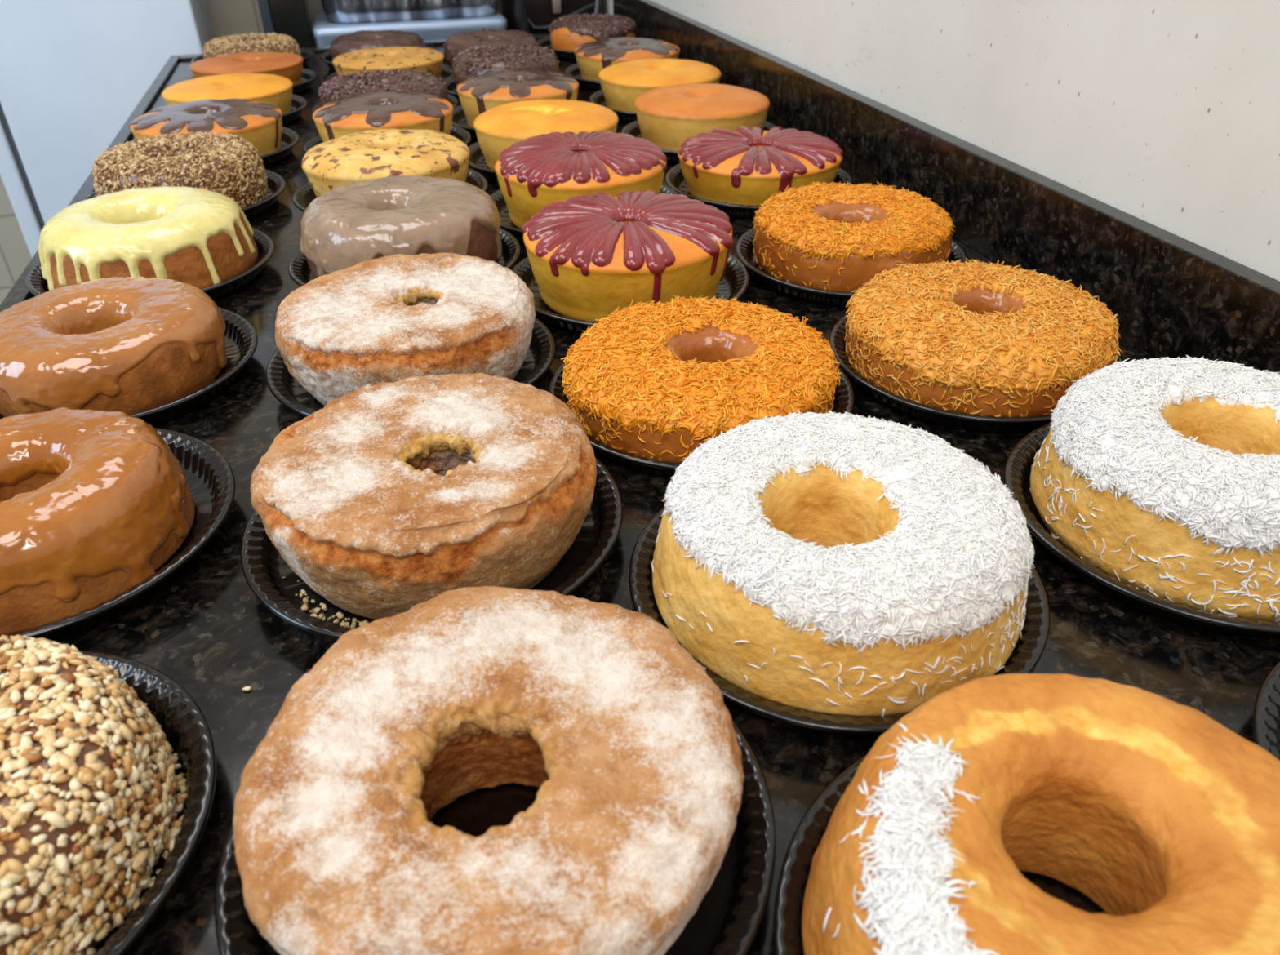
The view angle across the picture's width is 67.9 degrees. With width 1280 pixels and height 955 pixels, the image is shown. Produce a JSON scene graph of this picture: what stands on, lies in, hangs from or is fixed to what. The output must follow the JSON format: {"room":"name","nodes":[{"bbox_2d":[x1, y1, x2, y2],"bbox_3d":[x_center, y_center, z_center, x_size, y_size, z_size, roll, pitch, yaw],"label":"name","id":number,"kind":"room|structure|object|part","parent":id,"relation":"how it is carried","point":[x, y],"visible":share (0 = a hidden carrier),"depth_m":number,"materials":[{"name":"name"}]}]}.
{"room":"food shop","nodes":[
{"label":"food shop","id":0,"kind":"room"},
{"bbox_2d":[0,0,502,304],"bbox_3d":[-1.947,-1.658,1.974,3.681,3.200,0.100,-10,35,-13],"label":"floor","id":1,"kind":"structure","parent":0,"point":[227,17],"depth_m":2.58,"materials":[{"name":"beige tile"}]},
{"bbox_2d":[603,0,1279,280],"bbox_3d":[0.370,-1.025,0.978,0.120,3.200,3.650,-10,35,-13],"label":"wall","id":2,"kind":"structure","parent":0,"point":[1165,114],"depth_m":0.91,"materials":[{"name":"white paint"}]},
{"bbox_2d":[613,0,1279,373],"bbox_3d":[0.344,-0.392,1.232,0.022,0.135,2.901,-10,35,-13],"label":"backsplash","id":3,"kind":"structure","parent":2,"relation":"attached to","point":[1172,296],"depth_m":1.00,"materials":[{"name":"black stone"}]},
{"bbox_3d":[-1.438,0.635,1.452,3.681,0.050,3.650,-10,35,-13],"label":"floor","id":4,"kind":"structure","parent":0,"visible":0},
{"bbox_2d":[0,0,214,257],"bbox_3d":[-1.331,-1.034,2.332,0.519,1.750,0.300,-10,35,-13],"label":"refrigerator","id":5,"kind":"object","parent":4,"relation":"on","point":[73,73],"visible":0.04,"depth_m":2.23,"materials":[{"name":"white metal"}]},
{"bbox_3d":[-1.561,-1.024,2.259,0.041,1.680,0.300,-10,35,-13],"label":"door","id":6,"kind":"part","parent":5,"relation":"part of","materials":[{"name":"white metal"}]},
{"bbox_2d":[257,0,315,48],"bbox_3d":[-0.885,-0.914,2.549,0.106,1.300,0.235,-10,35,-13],"label":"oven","id":7,"kind":"object","parent":4,"relation":"on","point":[291,18],"visible":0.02,"depth_m":2.29,"materials":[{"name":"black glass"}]},
{"bbox_3d":[-0.895,-0.892,2.426,0.024,1.200,0.020,-10,35,-13],"label":"frame","id":8,"kind":"part","parent":7,"relation":"part of","materials":[{"name":"grey metal"}]},
{"bbox_2d":[313,0,506,47],"bbox_3d":[-0.598,-0.905,2.661,0.478,1.115,0.280,-10,35,-13],"label":"appliance","id":9,"kind":"object","parent":4,"relation":"on","point":[431,20],"visible":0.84,"depth_m":2.37,"materials":[{"name":"metal"}]},
{"bbox_2d":[501,0,603,34],"bbox_3d":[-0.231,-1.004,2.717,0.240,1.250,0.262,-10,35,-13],"label":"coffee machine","id":10,"kind":"object","parent":4,"relation":"on","point":[530,16],"visible":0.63,"depth_m":2.46,"materials":[{"name":"black metal"}]},
{"bbox_3d":[-0.300,-1.178,2.429,0.031,0.144,0.024,-10,35,-13],"label":"handle","id":11,"kind":"part","parent":10,"relation":"part of","materials":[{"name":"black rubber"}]},
{"bbox_3d":[-0.214,-1.247,2.418,0.026,0.115,0.026,-10,35,-13],"label":"lever","id":12,"kind":"part","parent":10,"relation":"part of","materials":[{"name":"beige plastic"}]},
{"bbox_2d":[0,33,1279,954],"bbox_3d":[-0.161,0.098,1.370,1.045,0.907,2.881,-10,35,-13],"label":"countertop","id":13,"kind":"structure","parent":4,"relation":"on","point":[206,630],"depth_m":0.57,"materials":[{"name":"black stone"}]},
{"bbox_2d":[0,427,235,641],"bbox_3d":[-0.402,0.037,0.639,0.249,0.023,0.249,14,36,21],"label":"cake plate","id":14,"kind":"object","parent":13,"relation":"on","point":[210,477],"visible":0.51,"depth_m":0.64,"materials":[{"name":"black plastic"}]},
{"bbox_2d":[0,407,195,635],"bbox_3d":[-0.402,0.017,0.624,0.188,0.064,0.190,-10,35,-13],"label":"cake","id":15,"kind":"object","parent":14,"relation":"on","point":[93,503],"visible":1,"depth_m":0.59,"materials":[{"name":"food"}]},
{"bbox_2d":[0,306,257,426],"bbox_3d":[-0.467,-0.096,0.840,0.249,0.023,0.249,-6,34,-8],"label":"cake plate","id":16,"kind":"object","parent":13,"relation":"on","point":[241,339],"visible":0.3,"depth_m":0.82,"materials":[{"name":"black plastic"}]},
{"bbox_2d":[0,275,226,417],"bbox_3d":[-0.467,-0.116,0.826,0.200,0.063,0.200,-10,35,-13],"label":"cake","id":17,"kind":"object","parent":16,"relation":"on","point":[130,345],"visible":0.99,"depth_m":0.78,"materials":[{"name":"food"}]},
{"bbox_2d":[79,650,216,954],"bbox_3d":[-0.324,0.174,0.433,0.249,0.023,0.249,9,35,15],"label":"cake plate","id":18,"kind":"object","parent":13,"relation":"on","point":[186,729],"visible":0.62,"depth_m":0.46,"materials":[{"name":"black plastic"}]},
{"bbox_2d":[0,634,177,954],"bbox_3d":[-0.324,0.149,0.416,0.210,0.073,0.210,6,34,10],"label":"cake","id":19,"kind":"object","parent":18,"relation":"on","point":[88,781],"visible":1,"depth_m":0.41,"materials":[{"name":"beige food"}]},
{"bbox_2d":[132,753,187,910],"bbox_3d":[-0.235,0.155,0.467,0.024,0.006,0.124,-13,36,-18],"label":"crumbs","id":20,"kind":"object","parent":18,"relation":"on","point":[180,798],"visible":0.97,"depth_m":0.46,"materials":[{"name":"beige food"}]},
{"bbox_2d":[26,227,275,301],"bbox_3d":[-0.529,-0.229,1.042,0.249,0.023,0.249,27,43,35],"label":"cake plate","id":21,"kind":"object","parent":13,"relation":"on","point":[36,284],"visible":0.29,"depth_m":1.01,"materials":[{"name":"black plastic"}]},
{"bbox_2d":[38,186,257,290],"bbox_3d":[-0.529,-0.255,1.024,0.212,0.076,0.212,10,35,16],"label":"cake","id":22,"kind":"object","parent":21,"relation":"on","point":[201,238],"visible":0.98,"depth_m":0.97,"materials":[{"name":"yellow food"}]},
{"bbox_2d":[83,169,285,220],"bbox_3d":[-0.592,-0.363,1.244,0.249,0.023,0.249,22,40,30],"label":"cake plate","id":23,"kind":"object","parent":13,"relation":"on","point":[276,184],"visible":0.21,"depth_m":1.23,"materials":[{"name":"black plastic"}]},
{"bbox_2d":[92,131,267,208],"bbox_3d":[-0.591,-0.389,1.224,0.207,0.079,0.206,-10,35,-13],"label":"cake","id":24,"kind":"object","parent":23,"relation":"on","point":[228,165],"visible":0.8,"depth_m":1.18,"materials":[{"name":"brown food"}]},
{"bbox_2d":[241,686,251,691],"bbox_3d":[-0.221,0.119,0.533,0.005,0.002,0.003,-10,35,-13],"label":"crumb","id":25,"kind":"object","parent":13,"relation":"on","point":[246,688],"visible":1,"depth_m":0.53,"materials":[{"name":"beige food"}]},
{"bbox_2d":[185,67,317,94],"bbox_3d":[-0.758,-0.768,1.855,0.249,0.023,0.249,5,34,9],"label":"cake plate","id":26,"kind":"object","parent":13,"relation":"on","point":[308,76],"visible":0.14,"depth_m":1.85,"materials":[{"name":"black plastic"}]},
{"bbox_2d":[189,51,302,84],"bbox_3d":[-0.758,-0.785,1.843,0.206,0.056,0.207,-10,35,-13],"label":"cake","id":27,"kind":"object","parent":26,"relation":"on","point":[288,65],"visible":0.5,"depth_m":1.80,"materials":[{"name":"orange food"}]},
{"bbox_2d":[191,47,313,66],"bbox_3d":[-0.834,-0.899,2.054,0.249,0.023,0.249,-13,35,-17],"label":"cake plate","id":28,"kind":"object","parent":13,"relation":"on","point":[305,54],"visible":0.19,"depth_m":2.06,"materials":[{"name":"black plastic"}]},
{"bbox_2d":[203,32,300,58],"bbox_3d":[-0.835,-0.917,2.042,0.197,0.057,0.197,-17,37,-22],"label":"cake","id":29,"kind":"object","parent":28,"relation":"on","point":[246,42],"visible":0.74,"depth_m":2.00,"materials":[{"name":"brown food"}]},
{"bbox_2d":[260,126,299,167],"bbox_3d":[-0.647,-0.498,1.448,0.249,0.023,0.249,-24,40,-30],"label":"cake plate","id":30,"kind":"object","parent":13,"relation":"on","point":[290,138],"visible":0.18,"depth_m":1.44,"materials":[{"name":"black plastic"}]},
{"bbox_2d":[128,97,282,155],"bbox_3d":[-0.647,-0.521,1.432,0.213,0.069,0.213,17,37,24],"label":"cake","id":31,"kind":"object","parent":30,"relation":"on","point":[260,123],"visible":0.65,"depth_m":1.39,"materials":[{"name":"brown food"}]},
{"bbox_2d":[281,93,307,125],"bbox_3d":[-0.705,-0.632,1.651,0.249,0.023,0.249,-16,36,-21],"label":"cake plate","id":32,"kind":"object","parent":13,"relation":"on","point":[299,103],"visible":0.16,"depth_m":1.65,"materials":[{"name":"black plastic"}]},
{"bbox_2d":[161,72,293,114],"bbox_3d":[-0.705,-0.652,1.637,0.211,0.061,0.212,-10,35,-13],"label":"cake","id":33,"kind":"object","parent":32,"relation":"on","point":[271,89],"visible":0.52,"depth_m":1.59,"materials":[{"name":"food"}]},
{"bbox_2d":[319,45,436,71],"bbox_3d":[-0.566,-0.911,2.066,0.249,0.023,0.249,-18,37,-24],"label":"cake plate","id":34,"kind":"object","parent":13,"relation":"on","point":[326,57],"visible":0.17,"depth_m":2.05,"materials":[{"name":"black plastic"}]},
{"bbox_2d":[329,29,426,59],"bbox_3d":[-0.566,-0.928,2.055,0.200,0.055,0.202,-14,36,-19],"label":"cake","id":35,"kind":"object","parent":34,"relation":"on","point":[362,39],"visible":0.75,"depth_m":2.01,"materials":[{"name":"brown food"}]},
{"bbox_2d":[311,93,458,114],"bbox_3d":[-0.441,-0.638,1.654,0.249,0.023,0.249,-20,38,-27],"label":"cake plate","id":36,"kind":"object","parent":13,"relation":"on","point":[452,100],"visible":0.08,"depth_m":1.66,"materials":[{"name":"black plastic"}]},
{"bbox_2d":[318,68,448,106],"bbox_3d":[-0.441,-0.659,1.640,0.215,0.064,0.216,-10,35,-13],"label":"cake","id":37,"kind":"object","parent":36,"relation":"on","point":[351,84],"visible":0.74,"depth_m":1.60,"materials":[{"name":"brown food"}]},
{"bbox_2d":[303,124,471,153],"bbox_3d":[-0.383,-0.504,1.451,0.249,0.023,0.249,9,35,15],"label":"cake plate","id":38,"kind":"object","parent":13,"relation":"on","point":[460,133],"visible":0.16,"depth_m":1.47,"materials":[{"name":"black plastic"}]},
{"bbox_2d":[312,90,453,142],"bbox_3d":[-0.383,-0.529,1.433,0.205,0.076,0.205,-10,35,-13],"label":"cake","id":39,"kind":"object","parent":38,"relation":"on","point":[398,109],"visible":0.65,"depth_m":1.37,"materials":[{"name":"brown food"}]},
{"bbox_2d":[325,66,453,82],"bbox_3d":[-0.487,-0.780,1.868,0.249,0.023,0.249,16,37,23],"label":"cake plate","id":40,"kind":"object","parent":13,"relation":"on","point":[446,73],"visible":0.09,"depth_m":1.89,"materials":[{"name":"black plastic"}]},
{"bbox_2d":[332,46,444,79],"bbox_3d":[-0.488,-0.799,1.854,0.213,0.060,0.211,-19,38,-25],"label":"cake","id":41,"kind":"object","parent":40,"relation":"on","point":[396,58],"visible":0.56,"depth_m":1.80,"materials":[{"name":"yellow food"}]},
{"bbox_2d":[293,168,488,212],"bbox_3d":[-0.325,-0.369,1.248,0.249,0.023,0.249,-24,40,-30],"label":"cake plate","id":42,"kind":"object","parent":13,"relation":"on","point":[304,194],"visible":0.19,"depth_m":1.25,"materials":[{"name":"black plastic"}]},
{"bbox_2d":[302,128,469,197],"bbox_3d":[-0.325,-0.396,1.231,0.213,0.078,0.215,-10,35,-13],"label":"cake","id":43,"kind":"object","parent":42,"relation":"on","point":[370,154],"visible":0.66,"depth_m":1.17,"materials":[{"name":"yellow food"}]},
{"bbox_2d":[288,227,520,286],"bbox_3d":[-0.256,-0.236,1.047,0.249,0.023,0.249,14,36,21],"label":"cake plate","id":44,"kind":"object","parent":13,"relation":"on","point":[300,271],"visible":0.2,"depth_m":1.04,"materials":[{"name":"black plastic"}]},
{"bbox_2d":[299,175,502,278],"bbox_3d":[-0.257,-0.264,1.028,0.212,0.081,0.213,-10,35,-13],"label":"cake","id":45,"kind":"object","parent":44,"relation":"on","point":[351,224],"visible":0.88,"depth_m":0.97,"materials":[{"name":"beige food"}]},
{"bbox_2d":[266,318,555,417],"bbox_3d":[-0.199,-0.101,0.843,0.249,0.023,0.249,25,41,33],"label":"cake plate","id":46,"kind":"object","parent":13,"relation":"on","point":[540,354],"visible":0.24,"depth_m":0.82,"materials":[{"name":"black plastic"}]},
{"bbox_2d":[275,253,535,406],"bbox_3d":[-0.198,-0.128,0.827,0.219,0.076,0.220,20,39,28],"label":"cake","id":47,"kind":"object","parent":46,"relation":"on","point":[395,317],"visible":0.93,"depth_m":0.77,"materials":[{"name":"white food"}]},
{"bbox_2d":[240,457,622,639],"bbox_3d":[-0.136,0.032,0.641,0.249,0.023,0.249,-29,43,-35],"label":"cake plate","id":48,"kind":"object","parent":13,"relation":"on","point":[264,567],"visible":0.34,"depth_m":0.60,"materials":[{"name":"black plastic"}]},
{"bbox_2d":[282,576,368,629],"bbox_3d":[-0.186,0.081,0.580,0.108,0.004,0.022,17,37,24],"label":"crumbs","id":49,"kind":"object","parent":48,"relation":"on","point":[304,606],"visible":0.82,"depth_m":0.58,"materials":[{"name":"beige food"}]},
{"bbox_2d":[249,373,596,619],"bbox_3d":[-0.136,0.006,0.623,0.214,0.078,0.214,17,37,24],"label":"cake","id":50,"kind":"object","parent":48,"relation":"on","point":[387,499],"visible":0.97,"depth_m":0.57,"materials":[{"name":"brown food"}]},
{"bbox_2d":[442,53,452,68],"bbox_3d":[-0.314,-0.881,2.017,0.249,0.023,0.249,-13,35,-17],"label":"cake plate","id":51,"kind":"object","parent":13,"relation":"on","point":[445,64],"visible":0.02,"depth_m":2.04,"materials":[{"name":"black plastic"}]},
{"bbox_2d":[443,27,537,66],"bbox_3d":[-0.314,-0.902,2.002,0.197,0.065,0.195,-20,38,-26],"label":"cake","id":52,"kind":"object","parent":51,"relation":"on","point":[456,43],"visible":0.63,"depth_m":1.96,"materials":[{"name":"brown food"}]},
{"bbox_2d":[452,105,477,139],"bbox_3d":[-0.200,-0.602,1.595,0.249,0.023,0.249,5,34,8],"label":"cake plate","id":53,"kind":"object","parent":13,"relation":"on","point":[459,117],"visible":0.15,"depth_m":1.60,"materials":[{"name":"black plastic"}]},
{"bbox_2d":[457,69,578,128],"bbox_3d":[-0.201,-0.627,1.578,0.200,0.074,0.200,-10,35,-13],"label":"cake","id":54,"kind":"object","parent":53,"relation":"on","point":[477,95],"visible":0.62,"depth_m":1.52,"materials":[{"name":"brown food"}]},
{"bbox_2d":[467,142,498,182],"bbox_3d":[-0.134,-0.469,1.393,0.249,0.023,0.249,-7,34,-10],"label":"cake plate","id":55,"kind":"object","parent":13,"relation":"on","point":[477,160],"visible":0.15,"depth_m":1.39,"materials":[{"name":"black plastic"}]},
{"bbox_2d":[473,99,617,170],"bbox_3d":[-0.134,-0.494,1.376,0.206,0.076,0.205,12,36,18],"label":"cake","id":56,"kind":"object","parent":55,"relation":"on","point":[498,128],"visible":0.55,"depth_m":1.32,"materials":[{"name":"food"}]},
{"bbox_2d":[213,718,775,954],"bbox_3d":[-0.063,0.164,0.442,0.249,0.023,0.249,-16,37,-22],"label":"cake plate","id":57,"kind":"object","parent":13,"relation":"on","point":[728,919],"visible":0.2,"depth_m":0.42,"materials":[{"name":"black plastic"}]},
{"bbox_2d":[233,586,743,954],"bbox_3d":[-0.064,0.137,0.424,0.216,0.078,0.218,-10,35,-13],"label":"cake","id":58,"kind":"object","parent":57,"relation":"on","point":[632,751],"visible":1,"depth_m":0.39,"materials":[{"name":"food"}]},
{"bbox_2d":[444,73,570,102],"bbox_3d":[-0.250,-0.737,1.799,0.249,0.023,0.249,-14,36,-19],"label":"cake plate","id":59,"kind":"object","parent":13,"relation":"on","point":[451,88],"visible":0.11,"depth_m":1.81,"materials":[{"name":"black plastic"}]},
{"bbox_2d":[452,44,559,88],"bbox_3d":[-0.251,-0.763,1.782,0.199,0.076,0.200,-10,35,-13],"label":"cake","id":60,"kind":"object","parent":59,"relation":"on","point":[470,63],"visible":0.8,"depth_m":1.73,"materials":[{"name":"brown food"}]},
{"bbox_2d":[489,184,677,242],"bbox_3d":[-0.072,-0.335,1.191,0.249,0.023,0.249,0,34,2],"label":"cake plate","id":61,"kind":"object","parent":13,"relation":"on","point":[506,224],"visible":0.09,"depth_m":1.21,"materials":[{"name":"black plastic"}]},
{"bbox_2d":[494,130,666,229],"bbox_3d":[-0.071,-0.365,1.170,0.208,0.088,0.207,2,34,5],"label":"cake","id":62,"kind":"object","parent":61,"relation":"on","point":[533,173],"visible":0.71,"depth_m":1.11,"materials":[{"name":"red food"}]},
{"bbox_2d":[564,63,602,91],"bbox_3d":[-0.025,-0.799,1.888,0.249,0.023,0.249,-1,34,0],"label":"cake plate","id":63,"kind":"object","parent":13,"relation":"on","point":[573,71],"visible":0.17,"depth_m":1.83,"materials":[{"name":"black plastic"}]},
{"bbox_2d":[574,37,679,80],"bbox_3d":[-0.025,-0.822,1.873,0.206,0.068,0.208,-10,35,-13],"label":"cake","id":64,"kind":"object","parent":63,"relation":"on","point":[592,57],"visible":0.57,"depth_m":1.81,"materials":[{"name":"brown food"}]},
{"bbox_2d":[535,35,638,60],"bbox_3d":[-0.116,-0.981,2.162,0.249,0.023,0.249,-10,35,-14],"label":"cake plate","id":65,"kind":"object","parent":13,"relation":"on","point":[544,42],"visible":0.16,"depth_m":2.09,"materials":[{"name":"black plastic"}]},
{"bbox_2d":[548,12,636,50],"bbox_3d":[-0.106,-1.006,2.149,0.199,0.070,0.202,-10,35,-13],"label":"cake","id":66,"kind":"object","parent":65,"relation":"on","point":[567,33],"visible":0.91,"depth_m":2.09,"materials":[{"name":"brown food"}]},
{"bbox_2d":[589,89,637,123],"bbox_3d":[0.035,-0.661,1.680,0.249,0.023,0.249,-25,41,-32],"label":"cake plate","id":67,"kind":"object","parent":13,"relation":"on","point":[597,98],"visible":0.15,"depth_m":1.61,"materials":[{"name":"black plastic"}]},
{"bbox_2d":[598,57,721,111],"bbox_3d":[0.035,-0.685,1.664,0.213,0.070,0.214,-10,35,-13],"label":"cake","id":68,"kind":"object","parent":67,"relation":"on","point":[622,83],"visible":0.62,"depth_m":1.60,"materials":[{"name":"food"}]},
{"bbox_2d":[511,253,749,334],"bbox_3d":[-0.012,-0.201,0.989,0.249,0.023,0.249,16,37,24],"label":"cake plate","id":69,"kind":"object","parent":13,"relation":"on","point":[735,283],"visible":0.23,"depth_m":0.98,"materials":[{"name":"black plastic"}]},
{"bbox_2d":[521,190,733,322],"bbox_3d":[-0.011,-0.228,0.967,0.210,0.083,0.214,-10,35,-13],"label":"cake","id":70,"kind":"object","parent":69,"relation":"on","point":[590,255],"visible":0.95,"depth_m":0.91,"materials":[{"name":"red food"}]},
{"bbox_2d":[620,120,777,163],"bbox_3d":[0.095,-0.527,1.477,0.249,0.023,0.249,-17,37,-22],"label":"cake plate","id":71,"kind":"object","parent":13,"relation":"on","point":[633,129],"visible":0.08,"depth_m":1.50,"materials":[{"name":"black plastic"}]},
{"bbox_2d":[634,83,769,151],"bbox_3d":[0.094,-0.553,1.460,0.206,0.076,0.205,18,38,25],"label":"cake","id":72,"kind":"object","parent":71,"relation":"on","point":[667,116],"visible":0.65,"depth_m":1.40,"materials":[{"name":"orange food"}]},
{"bbox_2d":[560,295,841,462],"bbox_3d":[0.048,-0.086,0.772,0.226,0.060,0.227,-10,35,-13],"label":"cake","id":73,"kind":"object","parent":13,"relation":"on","point":[660,380],"visible":0.98,"depth_m":0.72,"materials":[{"name":"orange food"}]},
{"bbox_2d":[548,360,853,477],"bbox_3d":[0.049,-0.067,0.786,0.249,0.023,0.249,-7,34,-10],"label":"cake plate","id":74,"kind":"object","parent":13,"relation":"on","point":[843,402],"visible":0.11,"depth_m":0.72,"materials":[{"name":"black plastic"}]},
{"bbox_2d":[664,163,853,218],"bbox_3d":[0.158,-0.391,1.272,0.249,0.023,0.249,27,43,35],"label":"cake plate","id":75,"kind":"object","parent":13,"relation":"on","point":[674,179],"visible":0.23,"depth_m":1.22,"materials":[{"name":"black plastic"}]},
{"bbox_2d":[677,125,843,205],"bbox_3d":[0.157,-0.412,1.255,0.214,0.066,0.216,-10,35,-13],"label":"cake","id":76,"kind":"object","parent":75,"relation":"on","point":[744,166],"visible":0.98,"depth_m":1.20,"materials":[{"name":"food"}]},
{"bbox_2d":[628,506,1049,735],"bbox_3d":[0.118,0.067,0.585,0.249,0.023,0.249,18,38,26],"label":"cake plate","id":77,"kind":"object","parent":13,"relation":"on","point":[1027,652],"visible":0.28,"depth_m":0.53,"materials":[{"name":"black plastic"}]},
{"bbox_2d":[651,409,1035,718],"bbox_3d":[0.117,0.036,0.564,0.220,0.087,0.221,-19,38,-26],"label":"cake","id":78,"kind":"object","parent":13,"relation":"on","point":[844,565],"visible":0.99,"depth_m":0.50,"materials":[{"name":"white food"}]},
{"bbox_2d":[735,227,968,306],"bbox_3d":[0.229,-0.240,1.043,0.249,0.023,0.249,-11,35,-15],"label":"cake plate","id":79,"kind":"object","parent":13,"relation":"on","point":[744,247],"visible":0.27,"depth_m":0.98,"materials":[{"name":"black plastic"}]},
{"bbox_2d":[752,181,955,292],"bbox_3d":[0.228,-0.264,1.027,0.214,0.070,0.215,-10,35,-13],"label":"cake","id":80,"kind":"object","parent":79,"relation":"on","point":[824,236],"visible":0.98,"depth_m":0.97,"materials":[{"name":"orange food"}]},
{"bbox_2d":[773,753,1106,954],"bbox_3d":[0.178,0.201,0.382,0.249,0.023,0.249,2,34,3],"label":"cake plate","id":81,"kind":"object","parent":13,"relation":"on","point":[796,867],"visible":0.16,"depth_m":0.42,"materials":[{"name":"black plastic"}]},
{"bbox_2d":[828,313,1125,432],"bbox_3d":[0.292,-0.104,0.837,0.249,0.023,0.249,-6,34,-8],"label":"cake plate","id":82,"kind":"object","parent":13,"relation":"on","point":[948,418],"visible":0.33,"depth_m":0.76,"materials":[{"name":"black plastic"}]},
{"bbox_2d":[844,257,1123,417],"bbox_3d":[0.295,-0.127,0.822,0.230,0.070,0.226,-7,34,-10],"label":"cake","id":83,"kind":"object","parent":82,"relation":"on","point":[984,339],"visible":0.94,"depth_m":0.76,"materials":[{"name":"orange food"}]},
{"bbox_2d":[801,673,1279,954],"bbox_3d":[0.178,0.169,0.361,0.225,0.090,0.224,-1,34,-1],"label":"cake","id":84,"kind":"object","parent":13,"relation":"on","point":[1138,802],"visible":1,"depth_m":0.37,"materials":[{"name":"orange food"}]},
{"bbox_2d":[1003,422,1279,639],"bbox_3d":[0.374,0.026,0.641,0.249,0.023,0.249,17,38,25],"label":"cake plate","id":85,"kind":"object","parent":13,"relation":"on","point":[1020,461],"visible":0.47,"depth_m":0.58,"materials":[{"name":"black plastic"}]},
{"bbox_2d":[1029,355,1279,622],"bbox_3d":[0.375,-0.005,0.619,0.215,0.090,0.215,11,35,17],"label":"cake","id":86,"kind":"object","parent":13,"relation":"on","point":[1162,476],"visible":0.99,"depth_m":0.57,"materials":[{"name":"white food"}]},
{"bbox_2d":[1253,661,1279,760],"bbox_3d":[0.420,0.162,0.435,0.258,0.023,0.258,-25,40,-31],"label":"cake plate","id":87,"kind":"object","parent":13,"relation":"on","point":[1266,715],"visible":0.73,"depth_m":0.48,"materials":[{"name":"black plastic"}]}
]}

